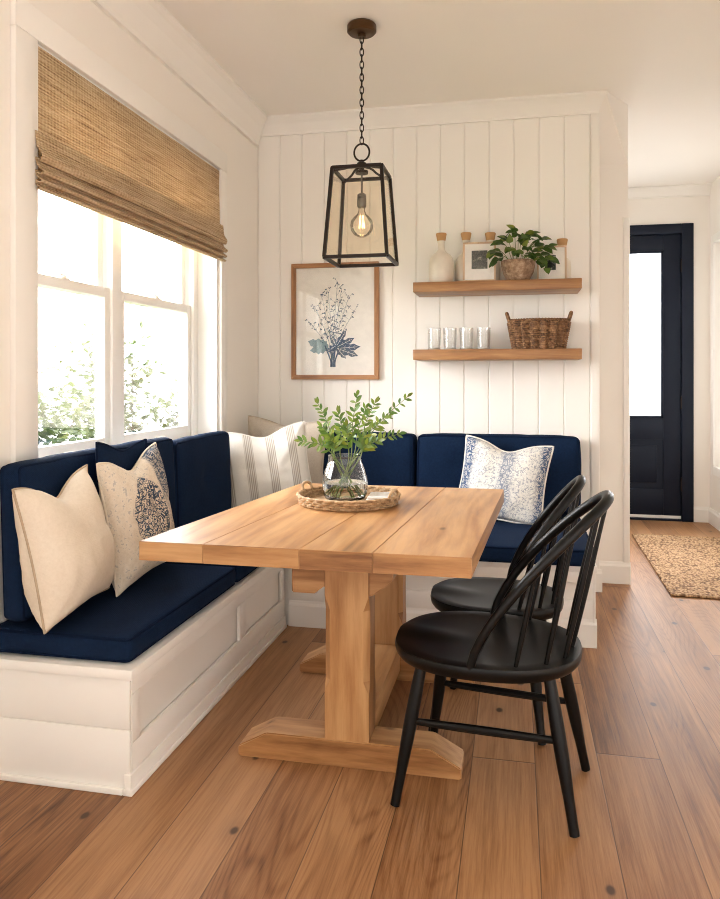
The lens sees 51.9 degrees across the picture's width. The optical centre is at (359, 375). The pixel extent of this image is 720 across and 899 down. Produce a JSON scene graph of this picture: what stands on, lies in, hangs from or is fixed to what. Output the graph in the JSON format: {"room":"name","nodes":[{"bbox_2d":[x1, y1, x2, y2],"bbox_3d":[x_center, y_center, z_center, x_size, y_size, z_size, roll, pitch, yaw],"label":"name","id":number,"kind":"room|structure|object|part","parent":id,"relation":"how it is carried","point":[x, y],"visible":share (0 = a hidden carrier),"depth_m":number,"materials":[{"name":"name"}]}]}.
{"room":"dining room","nodes":[
{"label":"dining room","id":0,"kind":"room"},
{"bbox_2d":[0,0,257,622],"bbox_3d":[-1.363,-0.190,1.871,0.200,2.880,6.300,0,0,12],"label":"wall","id":1,"kind":"structure","parent":0,"point":[82,19],"depth_m":3.50,"materials":[{"name":"beige paint"}]},
{"bbox_2d":[10,0,226,462],"bbox_3d":[-1.046,-0.442,3.326,0.222,1.624,1.813,0,0,12],"label":"window","id":2,"kind":"structure","parent":1,"relation":"in","point":[201,279],"depth_m":3.21,"materials":[{"name":"white paint"}]},
{"bbox_3d":[-1.215,-0.737,2.946,0.033,0.788,0.645,0,0,12],"label":"sash","id":3,"kind":"part","parent":2,"relation":"part of","materials":[{"name":"white paint"}]},
{"bbox_3d":[-1.181,-0.024,2.939,0.033,0.723,0.645,0,0,12],"label":"sash","id":4,"kind":"part","parent":2,"relation":"part of","materials":[{"name":"white paint"}]},
{"bbox_2d":[35,46,227,261],"bbox_3d":[-0.941,-0.886,3.313,0.086,0.504,1.636,0,0,12],"label":"roman shade","id":5,"kind":"object","parent":2,"relation":"attached to","point":[96,154],"visible":1,"depth_m":3.04,"materials":[{"name":"beige wicker"}]},
{"bbox_3d":[-1.054,-0.737,3.707,0.033,0.788,0.750,0,0,12],"label":"sash","id":6,"kind":"part","parent":2,"relation":"part of","materials":[{"name":"white paint"}]},
{"bbox_3d":[-1.020,-0.024,3.700,0.033,0.723,0.750,0,0,12],"label":"sash","id":7,"kind":"part","parent":2,"relation":"part of","materials":[{"name":"white paint"}]},
{"bbox_2d":[90,0,266,147],"bbox_3d":[-1.237,-1.545,1.743,0.100,0.170,6.100,0,0,12],"label":"trim","id":8,"kind":"structure","parent":1,"relation":"attached to","point":[149,23],"depth_m":3.59,"materials":[{"name":"white paint"}]},
{"bbox_2d":[0,520,719,898],"bbox_3d":[0.557,1.300,2.642,3.640,0.100,8.600,0,0,12],"label":"floor","id":9,"kind":"structure","parent":0,"point":[213,821],"depth_m":2.14,"materials":[{"name":"brown wood"}]},
{"bbox_2d":[0,567,286,796],"bbox_3d":[-0.766,1.060,2.987,0.509,0.379,1.530,0,0,12],"label":"bench","id":10,"kind":"object","parent":9,"relation":"on","point":[106,727],"visible":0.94,"depth_m":2.29,"materials":[{"name":"white paint"}]},
{"bbox_3d":[-0.938,1.241,2.256,0.474,0.018,0.012,0,0,12],"label":"shoe moulding","id":11,"kind":"part","parent":10,"relation":"part of","materials":[{"name":"white paint"}]},
{"bbox_3d":[-0.927,1.075,2.266,0.491,0.349,0.012,0,0,12],"label":"panel","id":12,"kind":"part","parent":10,"relation":"part of","materials":[{"name":"white paint"}]},
{"bbox_2d":[0,563,234,662],"bbox_3d":[-0.836,0.826,2.689,0.487,0.088,0.877,0,0,12],"label":"seat cushion","id":13,"kind":"object","parent":10,"relation":"on","point":[108,627],"visible":0.76,"depth_m":2.42,"materials":[{"name":"blue fabric"}]},
{"bbox_2d":[11,464,114,633],"bbox_3d":[-0.909,0.539,2.382,0.174,0.463,0.429,0,0,12],"label":"throw pillow","id":14,"kind":"object","parent":13,"relation":"on","point":[66,541],"visible":1,"depth_m":2.25,"materials":[{"name":"beige fabric"}]},
{"bbox_2d":[0,437,175,621],"bbox_3d":[-0.978,0.523,2.828,0.128,0.509,1.084,0,0,13],"label":"cushion","id":15,"kind":"object","parent":13,"relation":"on","point":[49,474],"visible":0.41,"depth_m":2.33,"materials":[{"name":"blue fabric"}]},
{"bbox_2d":[95,439,146,496],"bbox_3d":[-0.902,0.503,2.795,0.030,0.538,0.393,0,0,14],"label":"throw pillow","id":16,"kind":"object","parent":13,"relation":"on","point":[126,459],"visible":0.23,"depth_m":2.78,"materials":[{"name":"blue fabric"}]},
{"bbox_2d":[96,442,174,596],"bbox_3d":[-0.809,0.523,2.792,0.141,0.512,0.464,0,0,12],"label":"throw pillow","id":17,"kind":"object","parent":13,"relation":"on","point":[135,502],"visible":0.8,"depth_m":2.66,"materials":[{"name":"beige fabric"}]},
{"bbox_3d":[-0.536,1.046,2.954,0.014,0.289,1.496,0,0,12],"label":"panel frame","id":18,"kind":"part","parent":10,"relation":"part of","materials":[{"name":"white paint"}]},
{"bbox_2d":[164,562,257,581],"bbox_3d":[-0.687,0.825,3.399,0.488,0.088,0.558,0,0,12],"label":"seat cushion","id":19,"kind":"object","parent":10,"relation":"on","point":[241,572],"visible":0.12,"depth_m":3.12,"materials":[{"name":"blue fabric"}]},
{"bbox_2d":[173,431,230,527],"bbox_3d":[-0.799,0.533,3.682,0.116,0.486,0.661,0,0,13],"label":"cushion","id":20,"kind":"object","parent":19,"relation":"on","point":[202,469],"visible":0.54,"depth_m":3.60,"materials":[{"name":"blue fabric"}]},
{"bbox_2d":[139,483,503,779],"bbox_3d":[-0.017,0.874,2.742,1.060,0.752,1.270,0,0,12],"label":"trestle table","id":21,"kind":"object","parent":9,"relation":"on","point":[362,561],"visible":0.85,"depth_m":2.37,"materials":[{"name":"brown wood"}]},
{"bbox_2d":[296,480,400,511],"bbox_3d":[-0.044,0.461,2.891,0.410,0.073,0.408,0,0,12],"label":"woven tray","id":22,"kind":"object","parent":21,"relation":"on","point":[312,497],"visible":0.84,"depth_m":2.75,"materials":[{"name":"beige wicker"}]},
{"bbox_3d":[-0.214,0.447,2.997,0.023,0.045,0.067,0,0,32],"label":"handle","id":23,"kind":"part","parent":22,"relation":"part of","materials":[{"name":"beige wicker"}]},
{"bbox_2d":[322,453,367,500],"bbox_3d":[-0.059,0.400,2.930,0.182,0.172,0.182,0,0,12],"label":"glass vase","id":24,"kind":"object","parent":22,"relation":"on","point":[345,478],"visible":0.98,"depth_m":2.86,"materials":[{"name":"clear glass"}]},
{"bbox_2d":[294,434,333,455],"bbox_3d":[-0.132,0.352,2.946,0.273,0.241,0.042,0,0,12],"label":"leafy sprig","id":25,"kind":"object","parent":24,"relation":"in","point":[320,447],"visible":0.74,"depth_m":2.95,"materials":[{"name":"green plant"}]},
{"bbox_2d":[313,397,335,456],"bbox_3d":[-0.107,0.278,2.974,0.214,0.390,0.041,0,0,42],"label":"leafy sprig","id":26,"kind":"object","parent":24,"relation":"in","point":[316,399],"visible":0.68,"depth_m":3.01,"materials":[{"name":"green plant"}]},
{"bbox_2d":[317,421,335,455],"bbox_3d":[-0.090,0.325,2.918,0.160,0.296,0.034,0,0,-1],"label":"leafy sprig","id":27,"kind":"object","parent":24,"relation":"in","point":[323,430],"visible":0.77,"depth_m":2.91,"materials":[{"name":"green plant"}]},
{"bbox_2d":[323,433,343,456],"bbox_3d":[-0.086,0.346,2.905,0.118,0.254,0.040,0,0,-20],"label":"leafy sprig","id":28,"kind":"object","parent":24,"relation":"in","point":[329,441],"visible":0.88,"depth_m":2.89,"materials":[{"name":"green plant"}]},
{"bbox_2d":[332,405,349,456],"bbox_3d":[-0.059,0.294,2.929,0.103,0.358,0.043,0,0,12],"label":"leafy sprig","id":29,"kind":"object","parent":24,"relation":"in","point":[337,431],"visible":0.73,"depth_m":2.93,"materials":[{"name":"green plant"}]},
{"bbox_2d":[339,418,354,456],"bbox_3d":[-0.065,0.319,2.933,0.056,0.309,0.140,0,0,-35],"label":"leafy sprig","id":30,"kind":"object","parent":24,"relation":"in","point":[346,426],"visible":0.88,"depth_m":2.90,"materials":[{"name":"green plant"}]},
{"bbox_2d":[345,390,361,456],"bbox_3d":[-0.048,0.264,2.978,0.135,0.418,0.059,0,0,-42],"label":"leafy sprig","id":31,"kind":"object","parent":24,"relation":"in","point":[356,394],"visible":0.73,"depth_m":2.99,"materials":[{"name":"green plant"}]},
{"bbox_3d":[-0.044,0.277,2.960,0.007,0.392,0.121,0,0,36],"label":"stem","id":32,"kind":"part","parent":31,"relation":"part of","materials":[{"name":"green plant"}]},
{"bbox_2d":[353,402,371,456],"bbox_3d":[-0.021,0.291,2.982,0.069,0.365,0.250,0,0,25],"label":"leafy sprig","id":33,"kind":"object","parent":24,"relation":"in","point":[364,405],"visible":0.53,"depth_m":3.03,"materials":[{"name":"green plant"}]},
{"bbox_2d":[355,396,380,454],"bbox_3d":[-0.021,0.277,2.932,0.215,0.394,0.040,0,0,1],"label":"leafy sprig","id":34,"kind":"object","parent":24,"relation":"in","point":[367,412],"visible":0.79,"depth_m":2.94,"materials":[{"name":"green plant"}]},
{"bbox_2d":[355,434,385,455],"bbox_3d":[0.011,0.349,2.915,0.204,0.247,0.046,0,0,19],"label":"leafy sprig","id":35,"kind":"object","parent":24,"relation":"in","point":[361,445],"visible":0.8,"depth_m":2.90,"materials":[{"name":"green plant"}]},
{"bbox_2d":[354,411,393,456],"bbox_3d":[0.015,0.308,2.972,0.302,0.330,0.054,0,0,-30],"label":"leafy sprig","id":36,"kind":"object","parent":24,"relation":"in","point":[383,414],"visible":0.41,"depth_m":3.00,"materials":[{"name":"green plant"}]},
{"bbox_2d":[357,429,406,455],"bbox_3d":[0.045,0.342,2.939,0.286,0.262,0.047,0,0,-2],"label":"leafy sprig","id":37,"kind":"object","parent":24,"relation":"in","point":[398,431],"visible":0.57,"depth_m":2.95,"materials":[{"name":"green plant"}]},
{"bbox_2d":[357,393,412,454],"bbox_3d":[0.050,0.270,2.955,0.351,0.406,0.057,0,0,-14],"label":"leafy sprig","id":38,"kind":"object","parent":24,"relation":"in","point":[386,416],"visible":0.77,"depth_m":2.97,"materials":[{"name":"green plant"}]},
{"bbox_2d":[366,492,392,499],"bbox_3d":[0.075,0.472,2.880,0.095,0.025,0.126,0,0,8],"label":"folded napkin","id":39,"kind":"object","parent":22,"relation":"in","point":[373,495],"visible":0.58,"depth_m":2.85,"materials":[{"name":"white fabric"}]},
{"bbox_3d":[0.125,0.447,2.786,0.023,0.045,0.067,0,0,32],"label":"handle","id":40,"kind":"part","parent":22,"relation":"part of","materials":[{"name":"beige wicker"}]},
{"bbox_3d":[-0.031,0.860,2.421,0.146,0.610,0.115,0,0,12],"label":"post","id":41,"kind":"part","parent":21,"relation":"part of","materials":[{"name":"brown wood"}]},
{"bbox_3d":[0.114,0.860,3.111,0.146,0.610,0.115,0,0,12],"label":"post","id":42,"kind":"part","parent":21,"relation":"part of","materials":[{"name":"brown wood"}]},
{"bbox_2d":[284,561,596,647],"bbox_3d":[0.214,1.060,4.061,1.984,0.379,0.964,0,0,12],"label":"bench","id":43,"kind":"object","parent":9,"relation":"on","point":[308,610],"visible":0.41,"depth_m":3.56,"materials":[{"name":"white paint"}]},
{"bbox_3d":[0.358,1.010,3.561,1.461,0.219,0.012,0,0,12],"label":"panel frame","id":44,"kind":"part","parent":43,"relation":"part of","materials":[{"name":"white paint"}]},
{"bbox_2d":[479,520,531,562],"bbox_3d":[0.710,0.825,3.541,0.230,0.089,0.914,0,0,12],"label":"seat cushion","id":45,"kind":"object","parent":43,"relation":"on","point":[505,539],"depth_m":3.51,"materials":[{"name":"blue fabric"}]},
{"bbox_2d":[227,421,311,507],"bbox_3d":[-0.497,0.516,4.097,0.520,0.528,0.197,0,0,-12],"label":"throw pillow","id":46,"kind":"object","parent":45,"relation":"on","point":[261,467],"visible":0.56,"depth_m":4.04,"materials":[{"name":"beige fabric"}]},
{"bbox_2d":[248,415,328,483],"bbox_3d":[-0.442,0.508,4.359,0.524,0.545,0.126,0,0,7],"label":"throw pillow","id":47,"kind":"object","parent":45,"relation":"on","point":[257,426],"visible":0.25,"depth_m":4.33,"materials":[{"name":"beige fabric"}]},
{"bbox_2d":[323,431,416,486],"bbox_3d":[-0.119,0.556,4.487,0.929,0.448,0.213,0,0,13],"label":"cushion","id":48,"kind":"object","parent":45,"relation":"on","point":[394,462],"visible":0.28,"depth_m":4.34,"materials":[{"name":"blue fabric"}]},
{"bbox_2d":[416,433,580,512],"bbox_3d":[0.796,0.557,4.296,0.935,0.444,0.215,0,0,13],"label":"cushion","id":49,"kind":"object","parent":45,"relation":"on","point":[440,456],"visible":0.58,"depth_m":4.24,"materials":[{"name":"blue fabric"}]},
{"bbox_2d":[459,435,553,524],"bbox_3d":[0.773,0.557,4.021,0.531,0.451,0.227,0,0,21],"label":"throw pillow","id":50,"kind":"object","parent":45,"relation":"on","point":[522,474],"visible":0.77,"depth_m":3.96,"materials":[{"name":"white fabric"}]},
{"bbox_2d":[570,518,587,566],"bbox_3d":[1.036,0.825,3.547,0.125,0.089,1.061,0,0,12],"label":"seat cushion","id":51,"kind":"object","parent":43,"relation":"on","point":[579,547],"depth_m":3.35,"materials":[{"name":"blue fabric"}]},
{"bbox_3d":[1.175,1.075,3.867,0.012,0.349,0.948,0,0,12],"label":"panel","id":52,"kind":"part","parent":43,"relation":"part of","materials":[{"name":"white paint"}]},
{"bbox_2d":[390,490,613,837],"bbox_3d":[0.433,0.794,2.255,0.645,0.912,0.506,0,0,18],"label":"chair","id":53,"kind":"object","parent":9,"relation":"on","point":[494,646],"visible":0.98,"depth_m":2.15,"materials":[{"name":"black paint"}]},
{"bbox_3d":[0.144,1.041,2.174,0.124,0.418,0.040,0,0,-28],"label":"leg","id":54,"kind":"part","parent":53,"relation":"part of","materials":[{"name":"black paint"}]},
{"bbox_3d":[0.267,1.041,2.482,0.039,0.418,0.120,0,0,-21],"label":"leg","id":55,"kind":"part","parent":53,"relation":"part of","materials":[{"name":"black paint"}]},
{"bbox_3d":[0.391,0.817,2.268,0.557,0.049,0.506,0,0,18],"label":"seat","id":56,"kind":"part","parent":53,"relation":"part of","materials":[{"name":"black paint"}]},
{"bbox_3d":[0.557,1.041,2.049,0.040,0.418,0.126,0,0,-30],"label":"leg","id":57,"kind":"part","parent":53,"relation":"part of","materials":[{"name":"black paint"}]},
{"bbox_3d":[0.668,1.041,2.331,0.128,0.418,0.040,0,0,-19],"label":"leg","id":58,"kind":"part","parent":53,"relation":"part of","materials":[{"name":"black paint"}]},
{"bbox_2d":[428,475,585,744],"bbox_3d":[0.541,0.803,2.724,0.557,0.893,0.439,0,0,16],"label":"chair","id":59,"kind":"object","parent":9,"relation":"on","point":[479,594],"visible":0.56,"depth_m":2.63,"materials":[{"name":"black paint"}]},
{"bbox_3d":[0.389,1.041,2.923,0.039,0.417,0.110,0,0,-23],"label":"leg","id":60,"kind":"part","parent":59,"relation":"part of","materials":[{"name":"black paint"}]},
{"bbox_3d":[0.505,0.817,2.735,0.481,0.049,0.435,0,0,16],"label":"seat","id":61,"kind":"part","parent":59,"relation":"part of","materials":[{"name":"black paint"}]},
{"bbox_3d":[0.602,1.041,2.544,0.039,0.417,0.109,0,0,-23],"label":"leg","id":62,"kind":"part","parent":59,"relation":"part of","materials":[{"name":"black paint"}]},
{"bbox_2d":[632,534,719,598],"bbox_3d":[2.293,1.241,4.917,0.712,0.016,1.652,0,0,13],"label":"jute rug","id":63,"kind":"object","parent":9,"relation":"on","point":[687,566],"visible":1,"depth_m":4.91,"materials":[{"name":"beige wicker"}]},
{"bbox_2d":[258,115,590,535],"bbox_3d":[0.381,-0.190,4.616,2.082,2.880,0.190,0,0,12],"label":"wall","id":64,"kind":"structure","parent":0,"point":[478,178],"depth_m":4.50,"materials":[{"name":"white paint"}]},
{"bbox_2d":[291,261,378,379],"bbox_3d":[-0.156,-0.342,4.615,0.560,0.727,0.031,0,0,12],"label":"framed print","id":65,"kind":"object","parent":64,"relation":"attached to","point":[335,311],"visible":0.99,"depth_m":4.62,"materials":[{"name":"white paper"}]},
{"bbox_3d":[-0.156,-0.691,4.615,0.557,0.028,0.031,0,0,12],"label":"frame rail","id":66,"kind":"part","parent":65,"relation":"part of","materials":[{"name":"brown wood"}]},
{"bbox_3d":[-0.156,0.008,4.615,0.557,0.028,0.031,0,0,12],"label":"frame rail","id":67,"kind":"part","parent":65,"relation":"part of","materials":[{"name":"brown wood"}]},
{"bbox_2d":[261,90,607,137],"bbox_3d":[0.378,-1.577,4.476,2.133,0.105,0.085,0,0,12],"label":"trim","id":68,"kind":"structure","parent":64,"relation":"attached to","point":[587,102],"depth_m":4.45,"materials":[{"name":"white paint"}]},
{"bbox_2d":[413,278,581,296],"bbox_3d":[0.789,-0.509,4.290,0.933,0.057,0.278,0,0,12],"label":"floating shelf","id":69,"kind":"object","parent":64,"relation":"attached to","point":[564,285],"visible":1,"depth_m":4.18,"materials":[{"name":"brown wood"}]},
{"bbox_2d":[429,233,453,281],"bbox_3d":[0.476,-0.686,4.335,0.148,0.297,0.148,0,0,12],"label":"bottle","id":70,"kind":"object","parent":69,"relation":"on","point":[441,263],"visible":0.92,"depth_m":4.28,"materials":[{"name":"beige ceramic"}]},
{"bbox_2d":[455,232,470,280],"bbox_3d":[0.625,-0.691,4.360,0.132,0.305,0.132,0,0,12],"label":"bottle","id":71,"kind":"object","parent":69,"relation":"on","point":[466,236],"visible":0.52,"depth_m":4.33,"materials":[{"name":"beige ceramic"}]},
{"bbox_2d":[463,241,495,280],"bbox_3d":[0.689,-0.655,4.269,0.188,0.232,0.069,0,0,12],"label":"photo frame","id":72,"kind":"object","parent":69,"relation":"on","point":[475,262],"visible":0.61,"depth_m":4.25,"materials":[{"name":"brown wood"}]},
{"bbox_2d":[472,250,487,268],"bbox_3d":[0.687,-0.668,4.252,0.090,0.107,0.002,0,-5,12],"label":"photograph","id":73,"kind":"object","parent":72,"relation":"attached to","point":[479,260],"depth_m":4.25},
{"bbox_2d":[485,232,499,279],"bbox_3d":[0.768,-0.691,4.360,0.116,0.305,0.116,0,0,12],"label":"bottle","id":74,"kind":"object","parent":69,"relation":"on","point":[490,236],"visible":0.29,"depth_m":4.33,"materials":[{"name":"beige ceramic"}]},
{"bbox_2d":[486,225,559,279],"bbox_3d":[0.913,-0.700,4.136,0.339,0.325,0.258,0,0,40],"label":"potted plant","id":75,"kind":"object","parent":69,"relation":"on","point":[518,268],"visible":0.98,"depth_m":4.13,"materials":[{"name":"green plant"}]},
{"bbox_3d":[0.896,-0.595,4.192,0.194,0.114,0.194,0,0,12],"label":"pot","id":76,"kind":"part","parent":75,"relation":"part of","materials":[{"name":"ceramic"}]},
{"bbox_3d":[0.908,-0.713,4.151,0.315,0.241,0.101,0,0,17],"label":"plant stem","id":77,"kind":"part","parent":75,"relation":"part of","materials":[{"name":"green plant"}]},
{"bbox_2d":[537,245,566,278],"bbox_3d":[1.100,-0.642,4.249,0.165,0.205,0.068,0,0,12],"label":"photo frame","id":78,"kind":"object","parent":69,"relation":"on","point":[558,271],"visible":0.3,"depth_m":4.22,"materials":[{"name":"brown wood"}]},
{"bbox_2d":[545,255,555,269],"bbox_3d":[1.087,-0.648,4.228,0.060,0.085,0.002,0,-3,12],"label":"photograph","id":79,"kind":"object","parent":78,"relation":"attached to","point":[551,265],"depth_m":4.22},
{"bbox_2d":[557,238,570,277],"bbox_3d":[1.172,-0.665,4.287,0.100,0.255,0.100,0,0,12],"label":"bottle","id":80,"kind":"object","parent":69,"relation":"on","point":[562,241],"visible":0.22,"depth_m":4.26,"materials":[{"name":"beige ceramic"}]},
{"bbox_2d":[567,258,570,277],"bbox_3d":[1.172,-0.643,4.287,0.100,0.210,0.100,0,0,12],"label":"bottle","id":81,"kind":"object","parent":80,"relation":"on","point":[568,261],"depth_m":4.25,"materials":[{"name":"beige ceramic"}]},
{"bbox_2d":[413,348,581,360],"bbox_3d":[0.789,-0.122,4.290,0.933,0.060,0.278,0,0,12],"label":"floating shelf","id":82,"kind":"object","parent":64,"relation":"attached to","point":[557,353],"visible":1,"depth_m":4.16,"materials":[{"name":"brown wood"}]},
{"bbox_2d":[427,328,440,348],"bbox_3d":[0.435,-0.216,4.344,0.081,0.128,0.081,0,0,12],"label":"glass tumbler","id":83,"kind":"object","parent":82,"relation":"on","point":[427,328],"visible":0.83,"depth_m":4.33,"materials":[{"name":"clear glass"}]},
{"bbox_2d":[443,328,456,348],"bbox_3d":[0.525,-0.216,4.325,0.081,0.128,0.081,0,0,12],"label":"glass tumbler","id":84,"kind":"object","parent":82,"relation":"on","point":[443,328],"visible":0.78,"depth_m":4.31,"materials":[{"name":"clear glass"}]},
{"bbox_2d":[459,327,472,348],"bbox_3d":[0.619,-0.216,4.305,0.081,0.128,0.081,0,0,12],"label":"glass tumbler","id":85,"kind":"object","parent":82,"relation":"on","point":[471,347],"visible":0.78,"depth_m":4.29,"materials":[{"name":"clear glass"}]},
{"bbox_2d":[477,327,490,348],"bbox_3d":[0.716,-0.216,4.284,0.081,0.128,0.081,0,0,12],"label":"glass tumbler","id":86,"kind":"object","parent":82,"relation":"on","point":[478,347],"visible":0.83,"depth_m":4.27,"materials":[{"name":"clear glass"}]},
{"bbox_2d":[505,311,572,348],"bbox_3d":[1.020,-0.261,4.225,0.382,0.217,0.253,0,0,12],"label":"wicker basket","id":87,"kind":"object","parent":82,"relation":"on","point":[528,333],"visible":0.98,"depth_m":4.14,"materials":[{"name":"brown wicker"}]},
{"bbox_3d":[0.855,-0.334,4.260,0.039,0.071,0.085,0,0,12],"label":"handle","id":88,"kind":"part","parent":87,"relation":"part of","materials":[{"name":"brown wicker"}]},
{"bbox_3d":[1.186,-0.334,4.190,0.039,0.071,0.085,0,0,12],"label":"handle","id":89,"kind":"part","parent":87,"relation":"part of","materials":[{"name":"brown wicker"}]},
{"bbox_2d":[591,113,598,568],"bbox_3d":[1.368,-0.140,4.304,0.046,2.780,0.012,0,0,12],"label":"trim","id":90,"kind":"structure","parent":64,"relation":"attached to","point":[594,117],"depth_m":4.30,"materials":[{"name":"white paint"}]},
{"bbox_2d":[596,569,601,591],"bbox_3d":[1.354,1.185,4.293,0.098,0.130,0.016,0,0,12],"label":"baseboard","id":91,"kind":"structure","parent":64,"relation":"attached to","point":[599,571],"depth_m":4.28,"materials":[{"name":"white paint"}]},
{"bbox_2d":[158,0,719,186],"bbox_3d":[0.557,-1.680,2.642,3.640,0.100,8.600,0,0,12],"label":"ceiling","id":92,"kind":"structure","parent":0,"point":[660,58],"depth_m":3.78,"materials":[{"name":"paint"}]},
{"bbox_2d":[322,18,398,267],"bbox_3d":[0.008,-1.078,3.432,0.302,1.104,0.302,0,0,12],"label":"pendant lantern","id":93,"kind":"object","parent":92,"relation":"hanging from","point":[359,28],"visible":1,"depth_m":3.42,"materials":[{"name":"brown metal"}]},
{"bbox_3d":[0.008,-0.738,3.432,0.302,0.424,0.302,0,0,12],"label":"lantern frame","id":94,"kind":"part","parent":93,"relation":"part of","materials":[{"name":"brown metal"}]},
{"bbox_2d":[357,193,365,207],"bbox_3d":[0.008,-0.814,3.432,0.043,0.066,0.043,0,0,12],"label":"socket","id":95,"kind":"object","parent":93,"relation":"attached to","point":[361,197],"depth_m":3.42,"materials":[{"name":"grey metal"}]},
{"bbox_3d":[0.008,-0.714,3.432,0.109,0.141,0.109,0,0,12],"label":"bulb","id":96,"kind":"part","parent":93,"relation":"part of","materials":[{"name":"clear glass"}]},
{"bbox_3d":[0.008,-0.892,3.432,0.009,0.100,0.009,0,0,12],"label":"stem","id":97,"kind":"part","parent":93,"relation":"part of","materials":[{"name":"grey metal"}]},
{"bbox_2d":[599,164,627,561],"bbox_3d":[1.606,-0.190,5.533,0.460,2.880,2.110,0,0,12],"label":"wall","id":98,"kind":"structure","parent":0,"point":[613,179],"depth_m":4.47,"materials":[{"name":"beige paint"}]},
{"bbox_2d":[599,92,627,165],"bbox_3d":[1.488,-1.452,4.341,0.198,0.355,0.270,0,0,12],"label":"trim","id":99,"kind":"structure","parent":98,"relation":"attached to","point":[613,112],"depth_m":4.38,"materials":[{"name":"beige paint"}]},
{"bbox_2d":[599,561,630,584],"bbox_3d":[1.521,1.185,4.464,0.210,0.130,0.016,0,0,12],"label":"baseboard","id":100,"kind":"structure","parent":98,"relation":"attached to","point":[613,572],"depth_m":4.45,"materials":[{"name":"white paint"}]},
{"bbox_2d":[623,218,629,562],"bbox_3d":[1.602,0.085,4.448,0.036,2.070,0.015,0,0,12],"label":"trim","id":101,"kind":"structure","parent":98,"relation":"attached to","point":[626,221],"depth_m":4.44,"materials":[{"name":"white paint"}]},
{"bbox_2d":[628,196,709,506],"bbox_3d":[1.423,-0.190,6.752,3.640,2.880,0.200,0,0,12],"label":"wall","id":102,"kind":"structure","parent":0,"point":[694,209],"depth_m":6.34,"materials":[{"name":"beige paint"}]},
{"bbox_2d":[630,223,693,521],"bbox_3d":[2.315,-0.030,6.505,1.127,2.560,0.194,0,0,12],"label":"door","id":103,"kind":"structure","parent":102,"relation":"in","point":[661,447],"depth_m":6.38,"materials":[{"name":"blue paint"}]},
{"bbox_2d":[628,183,711,198],"bbox_3d":[2.511,-1.585,6.384,0.960,0.090,0.070,0,0,12],"label":"trim","id":104,"kind":"structure","parent":102,"relation":"attached to","point":[685,190],"depth_m":6.35,"materials":[{"name":"white paint"}]},
{"bbox_2d":[694,507,708,522],"bbox_3d":[2.921,1.185,6.325,0.133,0.130,0.016,0,0,12],"label":"baseboard","id":105,"kind":"structure","parent":102,"relation":"attached to","point":[700,513],"depth_m":6.32,"materials":[{"name":"white paint"}]},
{"bbox_2d":[710,176,719,513],"bbox_3d":[2.219,-0.190,2.189,0.200,2.880,8.400,0,0,12],"label":"wall","id":106,"kind":"structure","parent":0,"point":[715,188],"depth_m":6.14,"materials":[{"name":"beige paint"}]},
{"bbox_2d":[708,507,719,530],"bbox_3d":[2.114,1.185,2.212,0.016,0.130,8.400,0,0,12],"label":"baseboard","id":107,"kind":"structure","parent":106,"relation":"attached to","point":[713,516],"depth_m":6.13,"materials":[{"name":"white paint"}]},
{"bbox_2d":[711,231,719,477],"bbox_3d":[2.865,-0.175,5.487,0.138,1.990,1.460,0,0,12],"label":"window","id":108,"kind":"structure","parent":106,"relation":"in","point":[715,238],"depth_m":6.15,"materials":[{"name":"white paint"}]},
{"label":"outside","id":109,"kind":"structure","parent":0,"visible":0},
{"bbox_3d":[-6.502,1.750,7.503,12.180,0.100,20.000,0,0,12],"label":"ground","id":110,"kind":"structure","parent":109,"visible":0},
{"bbox_2d":[38,360,137,445],"bbox_3d":[-2.603,0.548,5.191,2.032,2.251,1.530,0,0,-17],"label":"shrub","id":111,"kind":"object","parent":110,"relation":"on","point":[52,429],"visible":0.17,"depth_m":5.41,"materials":[{"name":"green plant"}]},
{"bbox_2d":[38,320,179,444],"bbox_3d":[-1.988,0.544,6.961,2.459,2.264,1.822,0,0,12],"label":"shrub","id":112,"kind":"object","parent":110,"relation":"on","point":[136,383],"visible":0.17,"depth_m":6.90,"materials":[{"name":"green plant"}]}
]}

